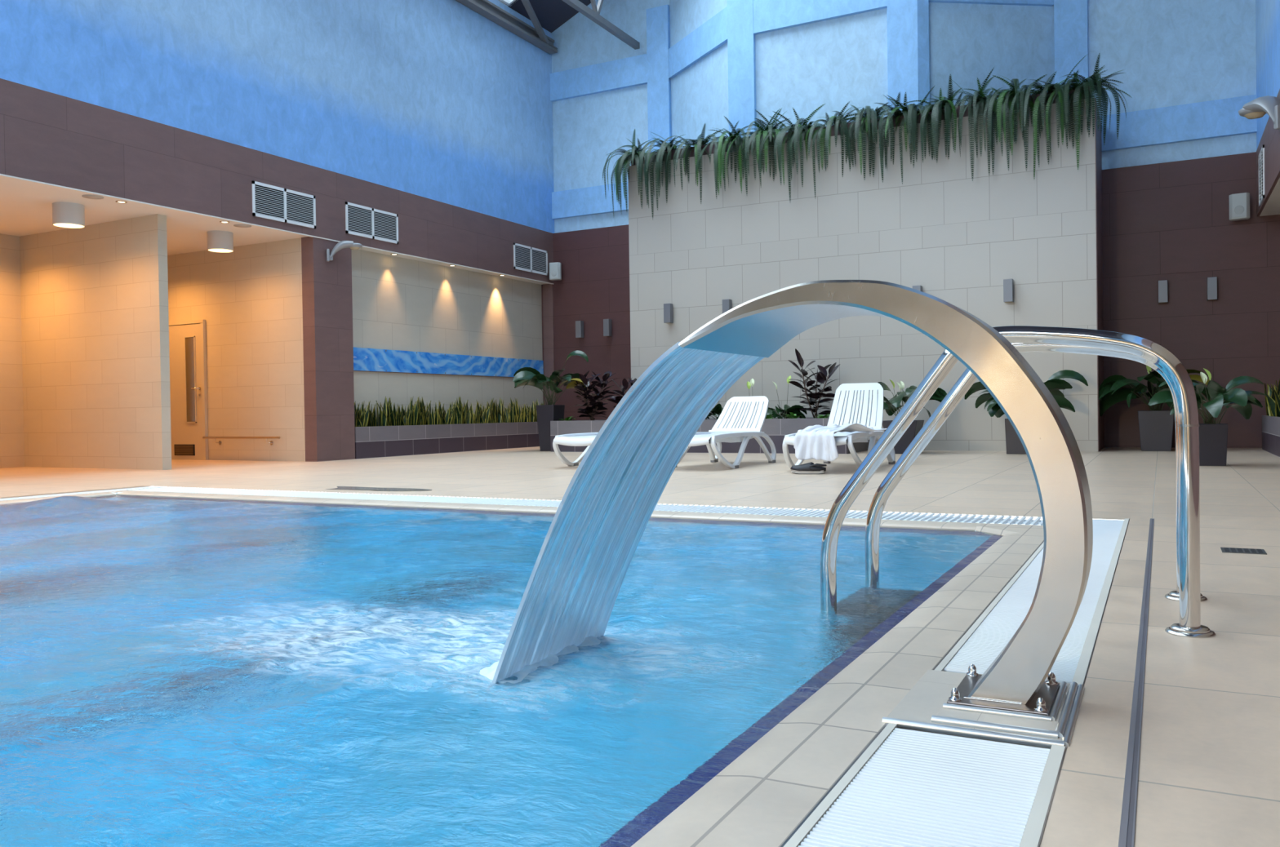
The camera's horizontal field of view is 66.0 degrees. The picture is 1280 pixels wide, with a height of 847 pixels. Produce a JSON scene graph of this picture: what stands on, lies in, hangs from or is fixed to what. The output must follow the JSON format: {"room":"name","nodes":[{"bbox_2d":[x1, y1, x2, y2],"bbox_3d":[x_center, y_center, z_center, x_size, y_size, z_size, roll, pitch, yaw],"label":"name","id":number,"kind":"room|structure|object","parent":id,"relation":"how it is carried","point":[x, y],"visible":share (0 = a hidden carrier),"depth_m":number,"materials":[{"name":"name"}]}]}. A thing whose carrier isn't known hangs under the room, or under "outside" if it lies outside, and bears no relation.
{"room":"indoor swimming pool","nodes":[
{"label":"indoor swimming pool","id":0,"kind":"room"},
{"bbox_2d":[0,233,24,468],"bbox_3d":[-10.365,-0.789,6.591,2.916,2.880,16.856,-1,1,11],"label":"wall","id":1,"kind":"structure","parent":0,"point":[11,408],"depth_m":12.19,"materials":[{"name":"tile"}]},
{"bbox_2d":[19,213,171,470],"bbox_3d":[-7.162,-0.884,10.562,2.630,2.880,2.800,0,1,28],"label":"wall partition","id":2,"kind":"structure","parent":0,"point":[95,356],"depth_m":11.60,"materials":[{"name":"tile"}]},
{"bbox_2d":[167,237,305,461],"bbox_3d":[-6.291,-0.935,13.721,4.455,2.880,0.001,0,1,28],"label":"wall","id":3,"kind":"structure","parent":0,"point":[249,297],"depth_m":13.14,"materials":[{"name":"tile"}]},
{"bbox_2d":[168,320,208,460],"bbox_3d":[-6.354,-0.458,13.707,0.850,1.930,0.101,0,1,28],"label":"door","id":4,"kind":"structure","parent":3,"relation":"in","point":[187,343],"depth_m":13.67,"materials":[{"name":"beige"}]},
{"bbox_2d":[173,444,195,455],"bbox_3d":[-6.352,0.369,13.731,0.420,0.155,0.015,0,1,28],"label":"grille","id":5,"kind":"object","parent":4,"relation":"attached to","point":[179,450],"depth_m":13.73,"materials":[{"name":"black"}]},
{"bbox_2d":[202,436,279,444],"bbox_3d":[-5.307,0.230,13.164,1.460,0.111,0.101,0,1,28],"label":"wall handrail","id":6,"kind":"object","parent":3,"relation":"attached to","point":[220,442],"visible":1,"depth_m":13.10,"materials":[{"name":"gold metal"}]},
{"bbox_2d":[0,173,553,284],"bbox_3d":[-7.737,-2.371,10.780,4.673,0.134,17.900,0,1,28],"label":"ceiling","id":7,"kind":"structure","parent":0,"point":[25,204],"depth_m":11.30,"materials":[{"name":"white paint"}]},
{"bbox_2d":[52,201,84,228],"bbox_3d":[-6.109,-2.226,10.532,0.300,0.225,0.300,0,1,28],"label":"ceiling lamp","id":8,"kind":"object","parent":7,"relation":"attached to","point":[64,215],"visible":1,"depth_m":10.42,"materials":[{"name":"grey"}]},
{"bbox_2d":[207,230,233,253],"bbox_3d":[-5.215,-2.260,12.243,0.300,0.225,0.300,0,1,28],"label":"ceiling lamp","id":9,"kind":"object","parent":7,"relation":"attached to","point":[221,242],"visible":1,"depth_m":12.13,"materials":[{"name":"grey"}]},
{"bbox_2d":[0,0,555,462],"bbox_3d":[-6.688,-3.116,8.060,0.262,7.390,22.100,0,1,28],"label":"wall","id":10,"kind":"structure","parent":0,"point":[438,100],"depth_m":12.63,"materials":[{"name":"blue paint"}]},
{"bbox_2d":[252,180,315,228],"bbox_3d":[-4.371,-2.686,12.133,0.016,0.415,0.980,0,1,28],"label":"air vent","id":11,"kind":"object","parent":10,"relation":"in","point":[269,202],"visible":1,"depth_m":12.11,"materials":[{"name":"metal"}]},
{"bbox_2d":[326,240,362,262],"bbox_3d":[-3.850,-2.244,12.841,0.460,0.285,0.203,-1,1,-27],"label":"floodlight","id":12,"kind":"object","parent":10,"relation":"attached to","point":[343,244],"visible":1,"depth_m":12.77,"materials":[{"name":"grey metal"}]},
{"bbox_2d":[345,201,398,244],"bbox_3d":[-3.657,-2.738,13.482,0.016,0.415,1.005,0,1,28],"label":"air vent","id":13,"kind":"object","parent":10,"relation":"in","point":[360,220],"visible":1,"depth_m":13.46,"materials":[{"name":"metal"}]},
{"bbox_2d":[351,249,543,417],"bbox_3d":[-2.875,-1.016,15.510,0.001,2.900,5.040,0,1,28],"label":"wall niche","id":14,"kind":"object","parent":10,"relation":"in","point":[400,304],"visible":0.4,"depth_m":15.14,"materials":[{"name":"tile"}]},
{"bbox_2d":[353,347,543,377],"bbox_3d":[-2.858,-0.922,15.503,0.031,0.324,4.800,0,1,28],"label":"panel","id":15,"kind":"object","parent":14,"relation":"attached to","point":[372,360],"visible":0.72,"depth_m":15.00,"materials":[{"name":"blue"}]},
{"bbox_2d":[455,0,557,53],"bbox_3d":[-6.595,-6.465,7.820,0.160,0.230,21.680,0,1,28],"label":"steel beam","id":16,"kind":"structure","parent":10,"relation":"attached to","point":[486,8],"depth_m":16.19,"materials":[{"name":"metal"}]},
{"bbox_2d":[513,243,547,275],"bbox_3d":[-1.865,-2.807,16.869,0.016,0.430,1.010,0,1,28],"label":"air vent","id":17,"kind":"object","parent":10,"relation":"in","point":[528,259],"visible":1,"depth_m":16.85,"materials":[{"name":"metal"}]},
{"bbox_2d":[520,0,557,48],"bbox_3d":[-1.931,-6.950,15.913,0.234,0.852,3.117,-1,1,14],"label":"strut","id":18,"kind":"object","parent":10,"relation":"attached to","point":[526,4],"visible":0.82,"depth_m":16.54,"materials":[{"name":"grey paint"}]},
{"bbox_2d":[498,0,591,32],"bbox_3d":[-1.998,-7.962,5.369,11.240,2.593,22.500,0,1,28],"label":"ceiling","id":19,"kind":"structure","parent":0,"point":[551,15],"depth_m":16.95,"materials":[{"name":"paint"}]},
{"bbox_2d":[562,0,639,49],"bbox_3d":[-5.077,-6.818,7.123,0.090,1.369,21.480,0,1,28],"label":"girder","id":20,"kind":"object","parent":19,"relation":"attached to","point":[593,15],"visible":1,"depth_m":15.48,"materials":[{"name":"metal"}]},
{"bbox_2d":[0,446,1279,846],"bbox_3d":[-3.029,0.551,6.027,17.400,0.001,21.800,0,1,28],"label":"floor","id":21,"kind":"structure","parent":0,"point":[1209,774],"depth_m":3.75,"materials":[{"name":"beige tile"}]},
{"bbox_2d":[333,486,431,491],"bbox_3d":[-2.072,0.514,7.738,1.049,0.001,0.269,0,1,28],"label":"floor drain","id":22,"kind":"object","parent":21,"relation":"on","point":[339,487],"visible":1,"depth_m":7.73,"materials":[{"name":"grey metal"}]},
{"bbox_2d":[354,422,539,458],"bbox_3d":[-2.773,0.219,15.412,0.247,0.430,4.882,0,1,28],"label":"planter box","id":23,"kind":"object","parent":21,"relation":"on","point":[375,442],"visible":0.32,"depth_m":14.76,"materials":[{"name":"tile"}]},
{"bbox_2d":[354,402,368,426],"bbox_3d":[-3.837,-0.117,13.414,0.196,0.442,0.339,-1,1,15],"label":"snake plant","id":24,"kind":"object","parent":23,"relation":"in","point":[357,423],"visible":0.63,"depth_m":13.38,"materials":[{"name":"green plant"}]},
{"bbox_2d":[369,403,379,426],"bbox_3d":[-3.699,-0.092,13.705,0.144,0.381,0.257,-1,1,4],"label":"snake plant","id":25,"kind":"object","parent":23,"relation":"in","point":[372,415],"visible":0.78,"depth_m":13.64,"materials":[{"name":"green plant"}]},
{"bbox_2d":[376,396,391,426],"bbox_3d":[-3.591,-0.144,13.882,0.162,0.477,0.261,0,1,36],"label":"snake plant","id":26,"kind":"object","parent":23,"relation":"in","point":[383,421],"visible":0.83,"depth_m":13.82,"materials":[{"name":"green plant"}]},
{"bbox_2d":[386,397,399,426],"bbox_3d":[-3.529,-0.144,14.008,0.187,0.471,0.287,-1,1,8],"label":"snake plant","id":27,"kind":"object","parent":23,"relation":"in","point":[393,416],"visible":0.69,"depth_m":13.98,"materials":[{"name":"green plant"}]},
{"bbox_2d":[401,397,419,425],"bbox_3d":[-3.294,-0.155,14.308,0.260,0.480,0.338,0,1,35],"label":"snake plant","id":28,"kind":"object","parent":23,"relation":"in","point":[412,418],"visible":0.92,"depth_m":14.26,"materials":[{"name":"green plant"}]},
{"bbox_2d":[418,397,432,425],"bbox_3d":[-3.213,-0.160,14.613,0.163,0.480,0.263,0,1,32],"label":"snake plant","id":29,"kind":"object","parent":23,"relation":"in","point":[428,420],"visible":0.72,"depth_m":14.65,"materials":[{"name":"green plant"}]},
{"bbox_2d":[438,401,453,424],"bbox_3d":[-2.997,-0.145,15.027,0.192,0.433,0.332,-1,1,23],"label":"snake plant","id":30,"kind":"object","parent":23,"relation":"in","point":[445,420],"visible":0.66,"depth_m":15.00,"materials":[{"name":"green plant"}]},
{"bbox_2d":[456,396,470,423],"bbox_3d":[-2.797,-0.185,15.415,0.170,0.498,0.273,-1,1,25],"label":"snake plant","id":31,"kind":"object","parent":23,"relation":"in","point":[466,420],"visible":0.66,"depth_m":15.45,"materials":[{"name":"green plant"}]},
{"bbox_2d":[474,401,490,423],"bbox_3d":[-2.559,-0.166,15.831,0.196,0.443,0.339,-1,1,20],"label":"snake plant","id":32,"kind":"object","parent":23,"relation":"in","point":[479,416],"visible":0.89,"depth_m":15.74,"materials":[{"name":"green plant"}]},
{"bbox_2d":[485,397,497,422],"bbox_3d":[-2.419,-0.186,16.122,0.179,0.472,0.319,-1,1,-3],"label":"snake plant","id":33,"kind":"object","parent":23,"relation":"in","point":[493,408],"visible":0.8,"depth_m":16.04,"materials":[{"name":"green plant"}]},
{"bbox_2d":[493,398,504,422],"bbox_3d":[-2.318,-0.192,16.255,0.162,0.477,0.261,0,1,32],"label":"snake plant","id":34,"kind":"object","parent":23,"relation":"in","point":[500,407],"visible":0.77,"depth_m":16.21,"materials":[{"name":"green plant"}]},
{"bbox_2d":[510,397,524,422],"bbox_3d":[-2.112,-0.202,16.723,0.261,0.481,0.339,0,1,36],"label":"snake plant","id":35,"kind":"object","parent":23,"relation":"in","point":[521,415],"visible":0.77,"depth_m":16.75,"materials":[{"name":"green plant"}]},
{"bbox_2d":[512,350,588,451],"bbox_3d":[-1.369,-0.344,14.957,1.167,1.526,1.032,-1,1,15],"label":"peace lily","id":36,"kind":"object","parent":21,"relation":"on","point":[546,413],"visible":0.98,"depth_m":14.88,"materials":[{"name":"green plant"}]},
{"bbox_2d":[536,404,564,451],"bbox_3d":[-1.359,0.068,15.001,0.319,0.700,0.319,0,1,28],"label":"pot","id":37,"kind":"object","parent":21,"relation":"on","point":[545,414],"depth_m":14.89,"materials":[{"name":"grey plastic"}]},
{"bbox_2d":[552,432,598,466],"bbox_3d":[-0.234,0.097,10.886,0.734,0.710,1.858,0,1,28],"label":"sun lounger","id":38,"kind":"object","parent":21,"relation":"on","point":[585,439],"visible":0.23,"depth_m":10.30,"materials":[{"name":"white plastic"}]},
{"bbox_2d":[550,417,869,453],"bbox_3d":[0.912,0.166,14.118,4.502,0.460,1.102,0,1,28],"label":"planter box","id":39,"kind":"object","parent":21,"relation":"on","point":[776,429],"visible":0.34,"depth_m":13.21,"materials":[{"name":"tile"}]},
{"bbox_2d":[570,370,618,420],"bbox_3d":[-0.688,-0.393,14.946,0.723,0.815,0.646,-1,1,-26],"label":"rubber plant","id":40,"kind":"object","parent":39,"relation":"on","point":[597,406],"visible":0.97,"depth_m":14.87,"materials":[{"name":"green plant"}]},
{"bbox_2d":[604,377,636,408],"bbox_3d":[-0.180,-0.341,14.674,0.714,0.699,0.670,-1,1,4],"label":"rubber plant","id":41,"kind":"object","parent":39,"relation":"on","point":[625,384],"visible":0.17,"depth_m":14.63,"materials":[{"name":"green plant"}]},
{"bbox_2d":[766,375,807,418],"bbox_3d":[1.894,-0.323,13.505,0.670,0.665,0.594,-1,1,-21],"label":"peace lily","id":42,"kind":"object","parent":39,"relation":"on","point":[794,409],"visible":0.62,"depth_m":13.44,"materials":[{"name":"green"}]},
{"bbox_2d":[787,348,839,418],"bbox_3d":[2.341,-0.507,13.359,0.730,0.992,0.656,-1,1,-1],"label":"rubber plant","id":43,"kind":"object","parent":39,"relation":"on","point":[820,376],"visible":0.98,"depth_m":13.29,"materials":[{"name":"green plant"}]},
{"bbox_2d":[675,395,776,468],"bbox_3d":[0.813,0.077,10.298,0.734,0.734,1.840,0,1,28],"label":"sun lounger","id":44,"kind":"object","parent":21,"relation":"on","point":[741,416],"visible":0.8,"depth_m":10.76,"materials":[{"name":"white plastic"}]},
{"bbox_2d":[790,462,826,474],"bbox_3d":[1.511,0.399,8.827,0.325,0.106,0.131,-1,1,21],"label":"shoe","id":45,"kind":"object","parent":21,"relation":"on","point":[809,468],"visible":1,"depth_m":8.77,"materials":[{"name":"black"}]},
{"bbox_2d":[782,382,895,468],"bbox_3d":[1.954,0.012,9.652,0.734,0.846,1.727,0,1,27],"label":"sun lounger","id":46,"kind":"object","parent":21,"relation":"on","point":[841,414],"visible":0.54,"depth_m":10.21,"materials":[{"name":"white plastic"}]},
{"bbox_2d":[793,423,886,461],"bbox_3d":[1.855,0.164,9.131,1.039,0.332,0.556,-1,1,-38],"label":"towel","id":47,"kind":"object","parent":46,"relation":"on","point":[817,442],"visible":1,"depth_m":8.85,"materials":[{"name":"white fabric"}]},
{"bbox_2d":[882,420,924,453],"bbox_3d":[3.344,0.170,12.514,0.438,0.420,0.438,0,1,28],"label":"pot","id":48,"kind":"object","parent":21,"relation":"on","point":[916,426],"depth_m":12.35,"materials":[{"name":"grey plastic"}]},
{"bbox_2d":[867,379,946,453],"bbox_3d":[3.343,-0.090,12.456,0.992,0.942,0.987,-1,1,-29],"label":"peace lily","id":49,"kind":"object","parent":21,"relation":"on","point":[891,406],"visible":0.44,"depth_m":12.34,"materials":[{"name":"green plant"}]},
{"bbox_2d":[1004,418,1026,454],"bbox_3d":[4.666,0.152,12.018,0.360,0.430,0.360,0,1,28],"label":"pot","id":50,"kind":"object","parent":21,"relation":"on","point":[1014,445],"depth_m":11.91,"materials":[{"name":"grey plastic"}]},
{"bbox_2d":[820,325,1215,638],"bbox_3d":[1.106,0.604,2.923,1.021,1.748,0.612,0,1,28],"label":"pool ladder","id":51,"kind":"object","parent":21,"relation":"on","point":[1148,353],"visible":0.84,"depth_m":2.75,"materials":[{"name":"silver metal"}]},
{"bbox_2d":[964,369,1088,454],"bbox_3d":[4.702,-0.139,12.018,1.362,1.010,0.910,-1,1,9],"label":"peace lily","id":52,"kind":"object","parent":21,"relation":"on","point":[1014,445],"visible":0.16,"depth_m":11.89,"materials":[{"name":"green plant"}]},
{"bbox_2d":[1118,518,1154,846],"bbox_3d":[0.577,0.567,1.177,0.018,0.022,8.600,0,1,28],"label":"drain","id":53,"kind":"object","parent":21,"relation":"on","point":[1126,834],"visible":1,"depth_m":1.76,"materials":[{"name":"grey"}]},
{"bbox_2d":[1097,365,1210,451],"bbox_3d":[6.359,-0.197,12.342,1.371,1.070,1.139,-1,1,-2],"label":"potted plant","id":54,"kind":"object","parent":21,"relation":"on","point":[1155,424],"visible":0.7,"depth_m":12.15,"materials":[{"name":"green plant"}]},
{"bbox_2d":[1137,410,1173,451],"bbox_3d":[6.429,0.088,12.272,0.399,0.500,0.399,0,1,28],"label":"pot","id":55,"kind":"object","parent":21,"relation":"on","point":[1155,427],"depth_m":12.11,"materials":[{"name":"grey plastic"}]},
{"bbox_2d":[1147,368,1268,466],"bbox_3d":[5.290,-0.062,9.200,1.001,0.908,0.924,-1,1,19],"label":"potted plant","id":56,"kind":"object","parent":21,"relation":"on","point":[1213,437],"visible":0.86,"depth_m":9.10,"materials":[{"name":"green plant"}]},
{"bbox_2d":[1199,423,1227,466],"bbox_3d":[5.326,0.196,9.203,0.250,0.390,0.250,-1,1,19],"label":"pot","id":57,"kind":"object","parent":21,"relation":"on","point":[1213,437],"depth_m":9.09,"materials":[{"name":"grey plastic"}]},
{"bbox_2d":[1220,547,1266,555],"bbox_3d":[2.356,0.502,3.848,0.147,0.014,0.137,0,1,28],"label":"drain cover","id":58,"kind":"object","parent":21,"relation":"on","point":[1229,550],"visible":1,"depth_m":3.83,"materials":[{"name":"grey"}]},
{"bbox_2d":[1262,415,1279,457],"bbox_3d":[6.885,0.148,10.097,0.522,0.420,4.482,0,1,28],"label":"planter box","id":59,"kind":"object","parent":21,"relation":"on","point":[1270,424],"visible":1,"depth_m":11.16,"materials":[{"name":"tile"}]},
{"bbox_2d":[1264,378,1279,417],"bbox_3d":[7.342,-0.266,11.162,0.262,0.488,0.384,-1,1,-30],"label":"snake plant","id":60,"kind":"object","parent":59,"relation":"on","point":[1272,402],"visible":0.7,"depth_m":11.26,"materials":[{"name":"green plant"}]},
{"label":"channel","id":61,"kind":"object","parent":21,"relation":"in","visible":0},
{"bbox_2d":[0,486,159,501],"bbox_3d":[-6.033,0.624,4.902,0.300,0.030,8.000,0,1,28],"label":"grate","id":62,"kind":"object","parent":61,"relation":"on","point":[140,487],"visible":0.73,"depth_m":7.80,"materials":[{"name":"white plastic"}]},
{"bbox_2d":[129,487,1043,525],"bbox_3d":[-1.003,0.530,6.561,7.000,0.030,0.360,0,1,28],"label":"grate","id":63,"kind":"object","parent":61,"relation":"on","point":[742,510],"visible":0.62,"depth_m":5.96,"materials":[{"name":"white plastic"}]},
{"bbox_2d":[678,280,1093,715],"bbox_3d":[0.524,0.124,2.039,0.742,0.822,0.502,0,1,28],"label":"spout","id":64,"kind":"object","parent":61,"relation":"on","point":[760,326],"visible":1,"depth_m":1.86,"materials":[{"name":"metal"}]},
{"bbox_2d":[492,341,764,684],"bbox_3d":[-0.017,0.230,2.316,0.492,0.797,0.514,0,1,28],"label":"water","id":65,"kind":"object","parent":64,"relation":"attached to","point":[594,534],"visible":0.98,"depth_m":2.28,"materials":[{"name":"blue liquid"}]},
{"bbox_2d":[798,728,1049,846],"bbox_3d":[0.291,0.577,1.181,0.260,0.030,1.240,0,1,28],"label":"grate","id":66,"kind":"object","parent":61,"relation":"on","point":[919,788],"visible":0.85,"depth_m":1.47,"materials":[{"name":"white plastic"}]},
{"bbox_2d":[780,518,1129,846],"bbox_3d":[0.392,0.582,1.366,0.298,0.052,8.360,0,1,28],"label":"trim","id":67,"kind":"structure","parent":61,"relation":"on","point":[1033,831],"depth_m":1.63,"materials":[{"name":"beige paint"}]},
{"bbox_2d":[881,670,1084,750],"bbox_3d":[0.679,0.553,1.917,0.316,0.047,0.397,0,1,28],"label":"plinth","id":68,"kind":"object","parent":61,"relation":"on","point":[925,708],"visible":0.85,"depth_m":1.81,"materials":[{"name":"metal"}]},
{"bbox_2d":[944,519,1124,684],"bbox_3d":[1.552,0.529,3.565,0.260,0.030,3.265,0,1,28],"label":"grate","id":69,"kind":"object","parent":61,"relation":"on","point":[1001,624],"visible":0.46,"depth_m":2.69,"materials":[{"name":"white plastic"}]},
{"bbox_2d":[627,97,1104,451],"bbox_3d":[3.065,-1.831,14.336,6.590,4.385,1.330,0,1,28],"label":"wall","id":70,"kind":"structure","parent":0,"point":[956,237],"depth_m":13.37,"materials":[{"name":"tile"}]},
{"bbox_2d":[663,303,673,323],"bbox_3d":[0.433,-1.666,14.909,0.110,0.292,0.125,0,1,28],"label":"wall lamp","id":71,"kind":"object","parent":70,"relation":"attached to","point":[668,308],"visible":1,"depth_m":14.86,"materials":[{"name":"grey metal"}]},
{"bbox_2d":[631,85,1092,165],"bbox_3d":[2.768,-4.088,13.799,6.480,0.150,0.180,0,1,28],"label":"trough","id":72,"kind":"object","parent":70,"relation":"on","point":[707,148],"visible":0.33,"depth_m":13.73,"materials":[{"name":"grey"}]},
{"bbox_2d":[602,128,657,214],"bbox_3d":[-0.120,-3.808,15.295,1.153,1.313,1.058,-1,1,-30],"label":"fern","id":73,"kind":"object","parent":72,"relation":"in","point":[626,157],"visible":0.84,"depth_m":14.99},
{"bbox_2d":[638,133,686,220],"bbox_3d":[0.305,-3.763,14.938,1.052,1.431,1.144,0,1,45],"label":"fern","id":74,"kind":"object","parent":72,"relation":"in","point":[648,158],"visible":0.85,"depth_m":14.74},
{"bbox_2d":[656,123,723,204],"bbox_3d":[0.902,-3.775,14.724,1.235,1.195,1.095,-1,1,7],"label":"fern","id":75,"kind":"object","parent":72,"relation":"in","point":[700,142],"visible":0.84,"depth_m":14.47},
{"bbox_2d":[694,115,757,197],"bbox_3d":[1.301,-3.812,14.481,1.054,1.215,1.134,-1,1,-43],"label":"fern","id":76,"kind":"object","parent":72,"relation":"in","point":[721,149],"visible":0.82,"depth_m":14.20,"materials":[{"name":"plant"}]},
{"bbox_2d":[725,106,791,194],"bbox_3d":[1.734,-3.883,14.187,1.098,1.292,1.053,-1,1,-30],"label":"fern","id":77,"kind":"object","parent":72,"relation":"in","point":[760,133],"visible":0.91,"depth_m":14.02,"materials":[{"name":"plant"}]},
{"bbox_2d":[757,103,825,200],"bbox_3d":[2.256,-3.787,14.055,1.017,1.418,1.107,0,1,31],"label":"fern","id":78,"kind":"object","parent":72,"relation":"in","point":[797,127],"visible":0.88,"depth_m":13.76,"materials":[{"name":"plant"}]},
{"bbox_2d":[804,101,859,199],"bbox_3d":[2.800,-3.788,13.655,1.020,1.386,0.949,-1,1,9],"label":"fern","id":79,"kind":"object","parent":72,"relation":"in","point":[830,122],"visible":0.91,"depth_m":13.56,"materials":[{"name":"plant"}]},
{"bbox_2d":[834,102,895,182],"bbox_3d":[3.103,-3.810,13.515,1.040,1.075,1.225,0,1,34],"label":"fern","id":80,"kind":"object","parent":72,"relation":"in","point":[874,114],"visible":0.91,"depth_m":13.32,"materials":[{"name":"plant"}]},
{"bbox_2d":[875,85,934,183],"bbox_3d":[3.560,-3.873,13.301,0.860,1.424,1.105,-1,1,17],"label":"fern","id":81,"kind":"object","parent":72,"relation":"in","point":[910,114],"visible":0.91,"depth_m":13.03,"materials":[{"name":"plant"}]},
{"bbox_2d":[905,74,968,163],"bbox_3d":[3.970,-3.949,13.084,0.934,1.178,1.021,-1,1,5],"label":"fern","id":82,"kind":"object","parent":72,"relation":"in","point":[946,105],"visible":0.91,"depth_m":12.79,"materials":[{"name":"plant"}]},
{"bbox_2d":[950,69,1014,180],"bbox_3d":[4.437,-3.854,12.865,0.875,1.520,1.265,-1,1,12],"label":"fern","id":83,"kind":"object","parent":72,"relation":"in","point":[978,99],"visible":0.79,"depth_m":12.58,"materials":[{"name":"plant"}]},
{"bbox_2d":[982,74,1046,179],"bbox_3d":[4.783,-3.785,12.502,0.975,1.489,1.256,-1,1,24],"label":"fern","id":84,"kind":"object","parent":72,"relation":"in","point":[1003,104],"visible":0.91,"depth_m":12.36,"materials":[{"name":"plant"}]},
{"bbox_2d":[1008,55,1085,168],"bbox_3d":[5.132,-3.878,12.420,0.945,1.434,1.407,0,1,43],"label":"fern","id":85,"kind":"object","parent":72,"relation":"in","point":[1050,87],"visible":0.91,"depth_m":12.22,"materials":[{"name":"plant"}]},
{"bbox_2d":[1044,53,1132,169],"bbox_3d":[5.507,-3.812,12.230,1.053,1.457,1.100,0,1,33],"label":"fern","id":86,"kind":"object","parent":72,"relation":"in","point":[1097,84],"visible":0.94,"depth_m":12.05,"materials":[{"name":"plant"}]},
{"bbox_2d":[1003,279,1013,302],"bbox_3d":[4.729,-1.701,12.636,0.110,0.292,0.125,0,1,28],"label":"wall lamp","id":87,"kind":"object","parent":70,"relation":"attached to","point":[1008,284],"visible":1,"depth_m":12.58,"materials":[{"name":"grey metal"}]},
{"bbox_2d":[550,0,1257,233],"bbox_3d":[2.858,-6.364,14.518,10.640,5.911,1.204,0,1,28],"label":"wall","id":88,"kind":"structure","parent":0,"point":[1188,67],"depth_m":13.77,"materials":[{"name":"blue paint"}]},
{"bbox_2d":[541,151,1279,448],"bbox_3d":[4.015,-1.542,14.705,13.040,3.770,0.200,0,1,28],"label":"wall","id":89,"kind":"structure","parent":0,"point":[1170,221],"depth_m":13.03,"materials":[{"name":"tile"}]},
{"bbox_2d":[549,262,561,280],"bbox_3d":[-1.476,-2.668,17.309,0.211,0.298,0.242,-1,1,14],"label":"wall speaker","id":90,"kind":"object","parent":89,"relation":"attached to","point":[555,268],"visible":1,"depth_m":17.20,"materials":[{"name":"grey"}]},
{"bbox_2d":[575,320,583,337],"bbox_3d":[-1.048,-1.642,17.198,0.110,0.292,0.125,0,1,28],"label":"wall lamp","id":91,"kind":"object","parent":89,"relation":"attached to","point":[579,324],"visible":1,"depth_m":17.15,"materials":[{"name":"grey metal"}]},
{"bbox_2d":[603,319,612,336],"bbox_3d":[-0.553,-1.646,16.936,0.110,0.292,0.125,0,1,28],"label":"wall lamp","id":92,"kind":"object","parent":89,"relation":"attached to","point":[606,322],"visible":1,"depth_m":16.88,"materials":[{"name":"grey metal"}]},
{"bbox_2d":[1158,280,1168,303],"bbox_3d":[6.897,-1.737,12.992,0.110,0.292,0.125,0,1,28],"label":"wall lamp","id":93,"kind":"object","parent":89,"relation":"attached to","point":[1162,285],"visible":1,"depth_m":12.94,"materials":[{"name":"grey metal"}]},
{"bbox_2d":[1206,276,1217,300],"bbox_3d":[7.392,-1.741,12.730,0.110,0.292,0.125,0,1,28],"label":"wall lamp","id":94,"kind":"object","parent":89,"relation":"attached to","point":[1211,282],"visible":1,"depth_m":12.68,"materials":[{"name":"grey metal"}]},
{"bbox_2d":[1229,192,1249,221],"bbox_3d":[7.608,-2.742,12.497,0.226,0.320,0.260,0,1,34],"label":"wall speaker","id":95,"kind":"object","parent":89,"relation":"attached to","point":[1239,203],"visible":1,"depth_m":12.39,"materials":[{"name":"grey"}]},
{"bbox_2d":[1231,194,1246,217],"bbox_3d":[7.539,-2.740,12.393,0.156,0.280,0.010,0,1,34],"label":"speaker grille","id":96,"kind":"object","parent":95,"relation":"attached to","point":[1238,201],"depth_m":12.39,"materials":[{"name":"grey"}]},
{"bbox_2d":[1255,0,1279,216],"bbox_3d":[3.744,-3.201,2.538,2.112,7.390,22.100,0,1,28],"label":"wall","id":97,"kind":"structure","parent":0,"point":[1267,11],"depth_m":11.18,"materials":[{"name":"blue paint"}]},
{"bbox_2d":[1238,95,1279,129],"bbox_3d":[6.297,-3.087,9.914,0.299,0.421,0.678,-1,1,4],"label":"floodlight","id":98,"kind":"object","parent":97,"relation":"attached to","point":[1257,108],"visible":1,"depth_m":9.81,"materials":[{"name":"grey metal"}]},
{"bbox_2d":[1258,144,1264,206],"bbox_3d":[7.444,-2.962,11.799,0.016,0.620,0.580,0,1,28],"label":"air vent","id":99,"kind":"object","parent":97,"relation":"in","point":[1261,156],"visible":1,"depth_m":11.77,"materials":[{"name":"metal"}]},
{"bbox_2d":[1259,177,1279,216],"bbox_3d":[3.698,-2.503,2.407,2.080,0.100,21.800,0,1,28],"label":"ceiling","id":100,"kind":"structure","parent":0,"point":[1272,207],"depth_m":11.78,"materials":[{"name":"white paint"}]},
{"bbox_3d":[-2.924,1.254,2.947,6.657,1.266,7.430,0,1,28],"label":"basin","id":101,"kind":"object","parent":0,"visible":0},
{"bbox_2d":[0,490,981,530],"bbox_3d":[-2.998,0.618,2.990,6.815,0.060,7.780,0,1,28],"label":"pool edge","id":102,"kind":"structure","parent":101,"relation":"on","point":[520,508],"depth_m":6.09,"materials":[{"name":"tile"}]},
{"bbox_2d":[0,495,1002,846],"bbox_3d":[-2.930,0.577,2.948,6.695,0.078,7.450,0,1,28],"label":"pool water","id":103,"kind":"object","parent":101,"relation":"in","point":[175,672],"visible":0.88,"depth_m":2.31,"materials":[{"name":"teal liquid"}]},
{"bbox_2d":[479,635,600,684],"bbox_3d":[-0.246,0.563,2.434,0.208,0.042,0.489,0,1,28],"label":"splash froth","id":104,"kind":"object","parent":103,"relation":"on","point":[489,673],"visible":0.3,"depth_m":2.33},
{"bbox_2d":[631,523,1044,846],"bbox_3d":[0.073,0.591,1.455,0.349,0.060,7.620,0,1,28],"label":"pool edge","id":105,"kind":"structure","parent":101,"relation":"on","point":[758,800],"depth_m":1.78,"materials":[{"name":"tile"}]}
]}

